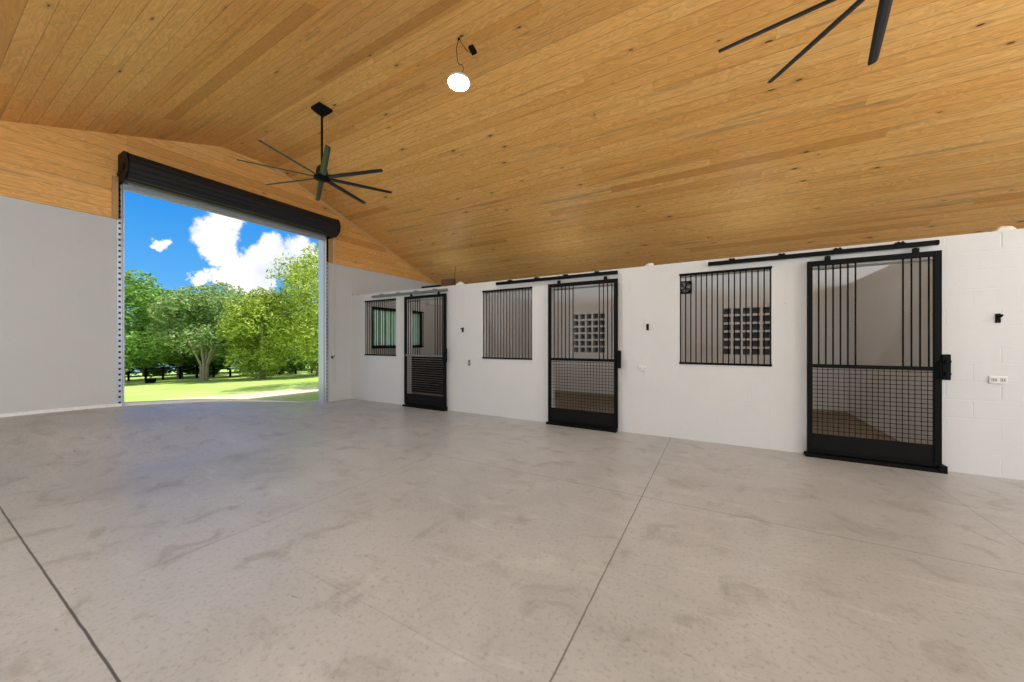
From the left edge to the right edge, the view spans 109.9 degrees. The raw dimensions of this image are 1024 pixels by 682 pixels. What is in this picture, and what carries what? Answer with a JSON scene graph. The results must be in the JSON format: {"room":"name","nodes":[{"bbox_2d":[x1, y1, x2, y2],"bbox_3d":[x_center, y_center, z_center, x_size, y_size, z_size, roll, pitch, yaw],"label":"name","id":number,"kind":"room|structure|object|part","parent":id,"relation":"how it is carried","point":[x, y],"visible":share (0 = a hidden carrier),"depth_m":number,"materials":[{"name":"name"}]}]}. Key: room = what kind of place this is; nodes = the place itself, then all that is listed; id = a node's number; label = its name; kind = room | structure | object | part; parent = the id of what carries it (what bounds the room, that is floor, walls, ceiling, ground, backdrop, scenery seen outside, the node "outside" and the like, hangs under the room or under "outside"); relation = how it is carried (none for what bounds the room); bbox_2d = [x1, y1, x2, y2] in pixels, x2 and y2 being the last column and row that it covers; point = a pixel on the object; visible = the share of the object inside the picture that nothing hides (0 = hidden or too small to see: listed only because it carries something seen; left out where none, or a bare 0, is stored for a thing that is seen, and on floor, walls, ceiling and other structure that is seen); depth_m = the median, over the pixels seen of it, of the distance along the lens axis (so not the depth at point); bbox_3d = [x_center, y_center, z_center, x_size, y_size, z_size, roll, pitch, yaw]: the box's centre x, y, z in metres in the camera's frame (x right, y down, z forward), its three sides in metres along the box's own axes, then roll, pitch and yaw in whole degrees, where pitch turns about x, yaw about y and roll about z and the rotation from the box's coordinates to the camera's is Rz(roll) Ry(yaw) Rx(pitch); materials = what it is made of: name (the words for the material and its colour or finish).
{"room":"farm building","nodes":[
{"label":"farm building","id":0,"kind":"room"},
{"bbox_2d":[0,121,442,413],"bbox_3d":[-5.433,-1.020,7.096,0.212,5.340,13.300,0,0,30],"label":"wall","id":1,"kind":"structure","parent":0,"point":[58,266],"depth_m":5.30,"materials":[{"name":"white paint"}]},
{"bbox_2d":[112,175,117,218],"bbox_3d":[-6.164,-2.243,5.575,0.033,0.654,0.065,0,0,30],"label":"trim","id":2,"kind":"structure","parent":1,"relation":"attached to","point":[114,178],"depth_m":5.57,"materials":[{"name":"brown wood"}]},
{"bbox_2d":[0,399,294,416],"bbox_3d":[-6.693,1.162,4.706,0.045,0.450,7.900,0,0,30],"label":"baseboard","id":3,"kind":"structure","parent":1,"relation":"attached to","point":[198,400],"depth_m":5.69,"materials":[{"name":"white paint"}]},
{"bbox_2d":[117,151,340,405],"bbox_3d":[-5.142,-0.730,7.127,0.695,4.380,3.668,0,0,30],"label":"door","id":4,"kind":"structure","parent":1,"relation":"in","point":[136,174],"depth_m":6.49,"materials":[{"name":"black metal"}]},
{"bbox_3d":[-4.325,-0.784,8.737,0.010,3.531,0.062,0,0,30],"label":"hand chain","id":5,"kind":"part","parent":4,"relation":"part of","materials":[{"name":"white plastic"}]},
{"bbox_2d":[330,239,332,262],"bbox_3d":[-4.378,-2.208,8.698,0.023,0.584,0.070,0,0,30],"label":"trim","id":6,"kind":"structure","parent":1,"relation":"attached to","point":[331,240],"depth_m":8.69,"materials":[{"name":"brown wood"}]},
{"bbox_2d":[275,169,434,283],"bbox_3d":[-3.781,-2.805,9.739,0.022,1.770,4.930,0,0,30],"label":"trim","id":7,"kind":"structure","parent":1,"relation":"attached to","point":[277,170],"depth_m":9.14,"materials":[{"name":"brown wood"}]},
{"bbox_2d":[372,306,423,348],"bbox_3d":[-3.367,-0.395,10.608,0.160,1.150,1.990,0,0,30],"label":"window","id":8,"kind":"structure","parent":1,"relation":"in","point":[390,314],"depth_m":10.34,"materials":[{"name":"clear glass"}]},
{"bbox_2d":[414,300,440,306],"bbox_3d":[-2.654,-1.345,11.698,0.049,0.371,1.751,0,0,30],"label":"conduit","id":9,"kind":"object","parent":1,"relation":"attached to","point":[427,303],"visible":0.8,"depth_m":11.58,"materials":[{"name":"grey metal"}]},
{"bbox_2d":[488,293,530,357],"bbox_3d":[-0.191,0.230,9.351,0.200,2.840,3.770,0,0,30],"label":"wall","id":10,"kind":"structure","parent":0,"point":[494,298],"depth_m":9.32,"materials":[{"name":"white paint"}]},
{"bbox_2d":[0,399,1023,681],"bbox_3d":[-0.776,1.216,0.405,15.750,0.468,11.930,0,0,30],"label":"floor","id":11,"kind":"structure","parent":0,"point":[347,540],"depth_m":2.47,"materials":[{"name":"concrete"}]},
{"bbox_2d":[402,404,447,410],"bbox_3d":[-1.920,1.407,7.841,1.225,0.085,0.120,0,0,30],"label":"floor guide","id":12,"kind":"object","parent":11,"relation":"on","point":[404,405],"visible":0.91,"depth_m":7.77,"materials":[{"name":"black metal"}]},
{"bbox_2d":[546,421,617,432],"bbox_3d":[1.155,1.407,6.076,1.225,0.085,0.120,0,0,30],"label":"floor guide","id":13,"kind":"object","parent":11,"relation":"on","point":[613,429],"visible":0.81,"depth_m":6.01,"materials":[{"name":"black metal"}]},
{"bbox_2d":[804,451,947,473],"bbox_3d":[4.273,1.407,4.287,1.225,0.085,0.120,0,0,30],"label":"floor guide","id":14,"kind":"object","parent":11,"relation":"on","point":[943,469],"visible":0.86,"depth_m":4.22,"materials":[{"name":"black metal"}]},
{"bbox_2d":[0,0,1023,284],"bbox_3d":[1.051,-2.697,3.490,16.250,2.425,13.700,0,0,30],"label":"ceiling","id":15,"kind":"structure","parent":0,"point":[584,135],"depth_m":4.94,"materials":[{"name":"brown wood"}]},
{"bbox_2d":[237,102,391,203],"bbox_3d":[-2.999,-3.115,5.664,2.070,1.150,2.070,0,0,30],"label":"ceiling fan","id":16,"kind":"object","parent":15,"relation":"hanging from","point":[321,175],"visible":1,"depth_m":5.60,"materials":[{"name":"black metal"}]},
{"bbox_3d":[-3.492,-2.592,5.359,0.980,0.022,0.083,0,0,-32],"label":"blade","id":17,"kind":"part","parent":16,"relation":"part of","materials":[{"name":"black metal"}]},
{"bbox_3d":[-3.132,-2.592,5.100,0.083,0.022,0.980,0,0,13],"label":"blade","id":18,"kind":"part","parent":16,"relation":"part of","materials":[{"name":"black metal"}]},
{"bbox_3d":[-3.563,-2.592,5.798,0.980,0.022,0.083,0,0,13],"label":"blade","id":19,"kind":"part","parent":16,"relation":"part of","materials":[{"name":"black metal"}]},
{"bbox_3d":[-3.303,-2.592,6.158,0.083,0.022,0.980,0,0,-32],"label":"blade","id":20,"kind":"part","parent":16,"relation":"part of","materials":[{"name":"black metal"}]},
{"bbox_3d":[-2.694,-2.592,5.170,0.083,0.022,0.980,0,0,-32],"label":"blade","id":21,"kind":"part","parent":16,"relation":"part of","materials":[{"name":"metal"}]},
{"bbox_3d":[-2.865,-2.592,6.228,0.083,0.022,0.980,0,0,13],"label":"blade","id":22,"kind":"part","parent":16,"relation":"part of","materials":[{"name":"black metal"}]},
{"bbox_3d":[-2.434,-2.592,5.530,0.980,0.022,0.083,0,0,13],"label":"blade","id":23,"kind":"part","parent":16,"relation":"part of","materials":[{"name":"black metal"}]},
{"bbox_3d":[-2.505,-2.592,5.968,0.980,0.022,0.083,0,0,-32],"label":"blade","id":24,"kind":"part","parent":16,"relation":"part of","materials":[{"name":"black metal"}]},
{"bbox_2d":[447,37,476,91],"bbox_3d":[-0.624,-3.409,4.350,0.320,0.566,0.277,0,0,30],"label":"light","id":25,"kind":"object","parent":15,"relation":"hanging from","point":[458,81],"visible":1,"depth_m":4.35,"materials":[{"name":"white plastic"}]},
{"bbox_2d":[448,74,468,91],"bbox_3d":[-0.646,-3.141,4.359,0.258,0.032,0.257,0,0,30],"label":"diffuser","id":26,"kind":"object","parent":25,"relation":"attached to","point":[458,82],"depth_m":4.34,"materials":[{"name":"white plastic"}]},
{"bbox_2d":[718,0,892,82],"bbox_3d":[2.666,-3.115,2.517,2.002,1.150,2.002,0,0,17],"label":"ceiling fan","id":27,"kind":"object","parent":15,"relation":"hanging from","point":[884,7],"visible":1,"depth_m":2.97,"materials":[{"name":"black metal"}]},
{"bbox_3d":[2.221,-2.592,2.888,0.980,0.022,0.083,0,0,40],"label":"blade","id":28,"kind":"part","parent":27,"relation":"part of","materials":[{"name":"black metal"}]},
{"bbox_3d":[2.614,-2.592,3.094,0.083,0.022,0.980,0,0,-5],"label":"blade","id":29,"kind":"part","parent":27,"relation":"part of","materials":[{"name":"black metal"}]},
{"bbox_3d":[3.038,-2.592,2.962,0.083,0.022,0.980,0,0,40],"label":"blade","id":30,"kind":"part","parent":27,"relation":"part of","materials":[{"name":"black metal"}]},
{"bbox_2d":[412,386,900,441],"bbox_3d":[3.441,1.550,7.151,15.150,0.199,3.970,0,0,30],"label":"floor","id":31,"kind":"structure","parent":0,"point":[576,396],"depth_m":7.09,"materials":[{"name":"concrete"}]},
{"bbox_2d":[351,228,1023,479],"bbox_3d":[2.503,0.230,5.516,15.150,2.840,0.200,0,0,30],"label":"wall","id":32,"kind":"structure","parent":0,"point":[763,407],"depth_m":5.06,"materials":[{"name":"white paint"}]},
{"bbox_2d":[364,298,395,355],"bbox_3d":[-3.183,-0.345,8.669,1.100,1.350,0.045,0,0,30],"label":"window grille","id":33,"kind":"object","parent":32,"relation":"in","point":[382,300],"visible":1,"depth_m":8.73,"materials":[{"name":"black metal"}]},
{"bbox_3d":[-3.183,-1.005,8.669,1.100,0.030,0.045,0,0,30],"label":"rail","id":34,"kind":"part","parent":33,"relation":"part of","materials":[{"name":"black metal"}]},
{"bbox_3d":[-3.183,0.315,8.669,1.100,0.030,0.045,0,0,30],"label":"rail","id":35,"kind":"part","parent":33,"relation":"part of","materials":[{"name":"metal"}]},
{"bbox_2d":[371,288,447,297],"bbox_3d":[-2.364,-1.106,8.136,2.324,0.081,0.096,0,0,30],"label":"door track","id":36,"kind":"object","parent":32,"relation":"attached to","point":[446,289],"visible":1,"depth_m":8.03,"materials":[{"name":"grey metal"}]},
{"bbox_2d":[404,291,446,408],"bbox_3d":[-1.895,0.160,7.794,1.265,2.470,0.100,0,0,30],"label":"door","id":37,"kind":"structure","parent":36,"relation":"hanging from","point":[437,401],"depth_m":7.81,"materials":[{"name":"black metal"}]},
{"bbox_3d":[-1.910,0.300,7.835,1.093,0.044,0.044,0,0,30],"label":"rail","id":38,"kind":"part","parent":37,"relation":"part of","materials":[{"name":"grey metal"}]},
{"bbox_3d":[-1.910,1.250,7.835,1.093,0.190,0.020,0,0,30],"label":"kick plate","id":39,"kind":"part","parent":37,"relation":"part of","materials":[{"name":"black metal"}]},
{"bbox_3d":[-1.849,0.716,7.822,0.915,0.788,0.006,0,0,30],"label":"slat panel","id":40,"kind":"part","parent":37,"relation":"part of","materials":[{"name":"black metal"}]},
{"bbox_2d":[421,285,440,288],"bbox_3d":[-1.768,-1.215,7.938,0.530,0.050,0.110,0,0,30],"label":"metal strip","id":41,"kind":"object","parent":32,"relation":"on","point":[432,285],"visible":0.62,"depth_m":7.88,"materials":[{"name":"black metal"}]},
{"bbox_2d":[441,278,454,286],"bbox_3d":[-1.379,-1.270,7.744,0.300,0.160,0.140,0,0,30],"label":"wood offcut","id":42,"kind":"object","parent":32,"relation":"on","point":[444,282],"visible":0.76,"depth_m":7.67,"materials":[{"name":"brown wood"}]},
{"bbox_2d":[482,287,531,359],"bbox_3d":[-0.104,-0.345,6.902,1.110,1.350,0.045,0,0,30],"label":"window grille","id":43,"kind":"object","parent":32,"relation":"in","point":[522,288],"visible":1,"depth_m":6.87,"materials":[{"name":"black metal"}]},
{"bbox_3d":[-0.104,-1.005,6.902,1.110,0.030,0.045,0,0,30],"label":"rail","id":44,"kind":"part","parent":43,"relation":"part of","materials":[{"name":"metal"}]},
{"bbox_3d":[-0.104,0.315,6.902,1.110,0.030,0.045,0,0,30],"label":"rail","id":45,"kind":"part","parent":43,"relation":"part of","materials":[{"name":"black metal"}]},
{"bbox_2d":[496,270,617,284],"bbox_3d":[0.709,-1.136,6.373,2.309,0.081,0.096,0,0,30],"label":"door track","id":46,"kind":"object","parent":32,"relation":"attached to","point":[596,273],"visible":1,"depth_m":6.25,"materials":[{"name":"black metal"}]},
{"bbox_2d":[548,276,620,428],"bbox_3d":[1.185,0.160,6.027,1.275,2.470,0.100,0,0,30],"label":"door","id":47,"kind":"structure","parent":46,"relation":"hanging from","point":[581,417],"depth_m":6.03,"materials":[{"name":"black metal"}]},
{"bbox_3d":[1.169,0.300,6.068,1.103,0.044,0.044,0,0,30],"label":"rail","id":48,"kind":"part","parent":47,"relation":"part of","materials":[{"name":"black metal"}]},
{"bbox_3d":[1.169,1.250,6.068,1.103,0.190,0.020,0,0,30],"label":"kick plate","id":49,"kind":"part","parent":47,"relation":"part of","materials":[{"name":"black metal"}]},
{"bbox_2d":[639,365,646,370],"bbox_3d":[2.057,0.410,5.643,0.128,0.080,0.024,0,0,30],"label":"wall outlet","id":50,"kind":"object","parent":32,"relation":"attached to","point":[641,368],"visible":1,"depth_m":5.64,"materials":[{"name":"white plastic"}]},
{"bbox_2d":[679,266,771,366],"bbox_3d":[3.008,-0.345,5.116,1.135,1.350,0.045,0,0,30],"label":"window grille","id":51,"kind":"object","parent":32,"relation":"in","point":[766,267],"visible":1,"depth_m":5.08,"materials":[{"name":"black metal"}]},
{"bbox_3d":[3.008,-1.005,5.116,1.135,0.030,0.045,0,0,30],"label":"rail","id":52,"kind":"part","parent":51,"relation":"part of","materials":[{"name":"black metal"}]},
{"bbox_3d":[3.008,0.315,5.116,1.135,0.030,0.045,0,0,30],"label":"rail","id":53,"kind":"part","parent":51,"relation":"part of","materials":[{"name":"metal"}]},
{"bbox_2d":[708,240,939,265],"bbox_3d":[3.801,-1.126,4.598,2.264,0.081,0.096,0,0,30],"label":"door track","id":54,"kind":"object","parent":32,"relation":"attached to","point":[898,245],"visible":1,"depth_m":4.46,"materials":[{"name":"black metal"}]},
{"bbox_2d":[807,248,951,466],"bbox_3d":[4.283,0.160,4.249,1.230,2.470,0.100,0,0,30],"label":"door","id":55,"kind":"structure","parent":54,"relation":"hanging from","point":[927,454],"depth_m":4.20,"materials":[{"name":"black metal"}]},
{"bbox_3d":[4.268,0.300,4.290,1.058,0.044,0.044,0,0,30],"label":"rail","id":56,"kind":"part","parent":55,"relation":"part of","materials":[{"name":"black metal"}]},
{"bbox_3d":[4.268,1.250,4.290,1.058,0.190,0.020,0,0,30],"label":"kick plate","id":57,"kind":"part","parent":55,"relation":"part of","materials":[{"name":"black metal"}]},
{"bbox_3d":[4.729,0.310,3.971,0.018,0.198,0.054,0,0,30],"label":"pull handle","id":58,"kind":"part","parent":55,"relation":"part of","materials":[{"name":"black metal"}]},
{"bbox_2d":[989,376,1007,383],"bbox_3d":[5.201,0.405,3.839,0.128,0.080,0.024,0,0,30],"label":"wall outlet","id":59,"kind":"object","parent":32,"relation":"attached to","point":[992,379],"visible":1,"depth_m":3.83,"materials":[{"name":"white plastic"}]},
{"bbox_2d":[995,313,1003,322],"bbox_3d":[5.187,-0.255,3.814,0.038,0.100,0.080,0,0,30],"label":"hook","id":60,"kind":"object","parent":32,"relation":"attached to","point":[998,316],"visible":1,"depth_m":3.84,"materials":[{"name":"black metal"}]},
{"bbox_3d":[5.203,-0.255,3.843,0.038,0.100,0.014,0,0,30],"label":"plate","id":61,"kind":"part","parent":60,"relation":"part of","materials":[{"name":"black metal"}]},
{"bbox_2d":[992,226,1015,231],"bbox_3d":[5.326,-1.222,3.873,0.183,0.063,0.130,0,0,30],"label":"lump","id":62,"kind":"object","parent":32,"relation":"on","point":[1001,228],"visible":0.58,"depth_m":3.85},
{"bbox_2d":[496,265,888,411],"bbox_3d":[4.479,-0.010,8.960,15.150,3.320,0.200,0,0,30],"label":"wall","id":63,"kind":"structure","parent":0,"point":[586,300],"depth_m":8.69,"materials":[{"name":"white paint"}]},
{"bbox_2d":[576,314,604,351],"bbox_3d":[2.285,-0.250,10.351,1.160,1.300,0.030,0,0,30],"label":"screen","id":64,"kind":"object","parent":63,"relation":"attached to","point":[596,315],"visible":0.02,"depth_m":10.37,"materials":[{"name":"black metal"}]},
{"bbox_2d":[681,281,691,293],"bbox_3d":[4.285,-1.350,8.894,0.300,0.300,0.106,0,0,30],"label":"wall fan","id":65,"kind":"object","parent":63,"relation":"attached to","point":[682,282],"visible":0.71,"depth_m":8.88,"materials":[{"name":"black metal"}]},
{"bbox_2d":[724,307,768,354],"bbox_3d":[5.529,-0.250,8.489,1.160,1.300,0.030,0,0,30],"label":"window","id":66,"kind":"structure","parent":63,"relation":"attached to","point":[737,311],"depth_m":8.49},
{"bbox_2d":[847,261,931,444],"bbox_3d":[6.080,0.230,5.752,0.200,2.840,3.770,0,0,30],"label":"wall","id":67,"kind":"structure","parent":0,"point":[878,293],"depth_m":5.51,"materials":[{"name":"white paint"}]},
{"label":"outside","id":68,"kind":"structure","parent":0,"visible":0},
{"bbox_2d":[124,366,318,401],"bbox_3d":[-29.663,2.595,17.022,51.600,2.250,80.000,0,0,30],"label":"lawn","id":69,"kind":"structure","parent":68,"point":[303,386],"depth_m":13.86,"materials":[{"name":"green plant"}]},
{"bbox_2d":[124,319,176,376],"bbox_3d":[-31.622,0.131,30.946,7.096,6.293,6.524,0,0,30],"label":"tree","id":70,"kind":"object","parent":69,"relation":"on","point":[128,319],"visible":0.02,"depth_m":30.22,"materials":[{"name":"green plant"}]},
{"bbox_2d":[144,378,156,382],"bbox_3d":[-19.537,2.085,19.398,0.261,0.264,0.468,0,0,30],"label":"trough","id":71,"kind":"object","parent":69,"relation":"on","point":[147,380],"visible":0.99,"depth_m":19.32,"materials":[{"name":"black metal"}]},
{"bbox_2d":[125,352,183,377],"bbox_3d":[-24.910,1.547,24.962,3.862,1.928,3.578,0,0,30],"label":"shrub","id":72,"kind":"object","parent":69,"relation":"on","point":[150,371],"visible":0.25,"depth_m":24.42,"materials":[{"name":"green plant"}]},
{"bbox_2d":[124,269,194,382],"bbox_3d":[-21.554,-0.906,20.127,5.531,6.460,6.120,0,0,-20],"label":"tree","id":73,"kind":"object","parent":69,"relation":"on","point":[138,306],"visible":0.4,"depth_m":20.03,"materials":[{"name":"green plant"}]},
{"bbox_2d":[131,292,219,378],"bbox_3d":[-21.839,-0.443,23.629,5.321,5.708,4.916,0,0,30],"label":"tree","id":74,"kind":"object","parent":69,"relation":"on","point":[179,358],"visible":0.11,"depth_m":23.23,"materials":[{"name":"green plant"}]},
{"bbox_2d":[144,284,260,380],"bbox_3d":[-16.719,-0.496,19.490,4.586,5.226,4.375,0,0,10],"label":"tree","id":75,"kind":"object","parent":69,"relation":"on","point":[177,306],"visible":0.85,"depth_m":18.88,"materials":[{"name":"green plant"}]},
{"bbox_2d":[171,354,235,375],"bbox_3d":[-21.017,1.556,24.662,3.338,1.708,3.098,0,0,-32],"label":"shrub","id":76,"kind":"object","parent":69,"relation":"on","point":[220,360],"visible":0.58,"depth_m":24.04,"materials":[{"name":"green plant"}]},
{"bbox_2d":[172,280,239,374],"bbox_3d":[-22.047,-1.110,26.900,5.567,7.226,5.568,0,0,30],"label":"tree","id":77,"kind":"object","parent":69,"relation":"on","point":[220,284],"visible":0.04,"depth_m":26.71,"materials":[{"name":"green plant"}]},
{"bbox_2d":[125,361,312,380],"bbox_3d":[-18.842,1.918,23.322,13.362,1.410,0.131,0,0,-5],"label":"fence","id":78,"kind":"object","parent":69,"relation":"on","point":[213,369],"visible":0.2,"depth_m":23.08,"materials":[{"name":"black wood"}]},
{"bbox_3d":[-18.790,1.978,23.292,13.233,0.542,0.060,0,0,-5],"label":"rail","id":79,"kind":"part","parent":78,"relation":"part of","materials":[{"name":"black metal"}]},
{"bbox_3d":[-18.790,1.758,23.292,13.233,0.542,0.060,0,0,-5],"label":"rail","id":80,"kind":"part","parent":78,"relation":"part of","materials":[{"name":"black wood"}]},
{"bbox_3d":[-18.790,1.538,23.292,13.233,0.542,0.060,0,0,-5],"label":"rail","id":81,"kind":"part","parent":78,"relation":"part of","materials":[{"name":"black wood"}]},
{"bbox_2d":[195,285,271,375],"bbox_3d":[-17.215,-0.664,23.208,5.183,5.782,5.227,0,0,30],"label":"tree","id":82,"kind":"object","parent":69,"relation":"on","point":[221,349],"visible":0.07,"depth_m":22.49,"materials":[{"name":"green plant"}]},
{"bbox_2d":[214,286,300,379],"bbox_3d":[-13.283,-0.428,18.896,4.353,5.025,3.715,0,0,21],"label":"tree","id":83,"kind":"object","parent":69,"relation":"on","point":[248,316],"visible":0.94,"depth_m":18.38,"materials":[{"name":"green plant"}]},
{"bbox_2d":[254,289,318,372],"bbox_3d":[-15.376,-0.901,24.758,4.980,6.162,5.736,0,0,30],"label":"tree","id":84,"kind":"object","parent":69,"relation":"on","point":[271,289],"visible":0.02,"depth_m":24.68,"materials":[{"name":"green plant"}]},
{"bbox_2d":[266,355,306,373],"bbox_3d":[-14.937,1.412,22.940,2.951,1.278,3.051,0,0,30],"label":"shrub","id":85,"kind":"object","parent":69,"relation":"on","point":[291,368],"visible":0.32,"depth_m":22.79,"materials":[{"name":"green plant"}]},
{"bbox_2d":[261,253,318,375],"bbox_3d":[-10.953,-1.644,20.496,5.404,7.125,6.394,0,0,-44],"label":"tree","id":86,"kind":"object","parent":69,"relation":"on","point":[304,336],"visible":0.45,"depth_m":18.65,"materials":[{"name":"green plant"}]},
{"bbox_2d":[267,314,315,364],"bbox_3d":[-18.363,-0.311,31.529,6.862,5.515,6.985,0,0,30],"label":"tree","id":87,"kind":"object","parent":69,"relation":"on","point":[286,314],"visible":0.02,"depth_m":30.02,"materials":[{"name":"green plant"}]},
{"bbox_2d":[285,239,318,343],"bbox_3d":[-5.409,-1.437,13.946,5.127,5.984,5.168,0,0,-14],"label":"tree","id":88,"kind":"object","parent":69,"relation":"on","point":[314,263],"visible":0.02,"depth_m":12.63,"materials":[{"name":"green plant"}]}
]}

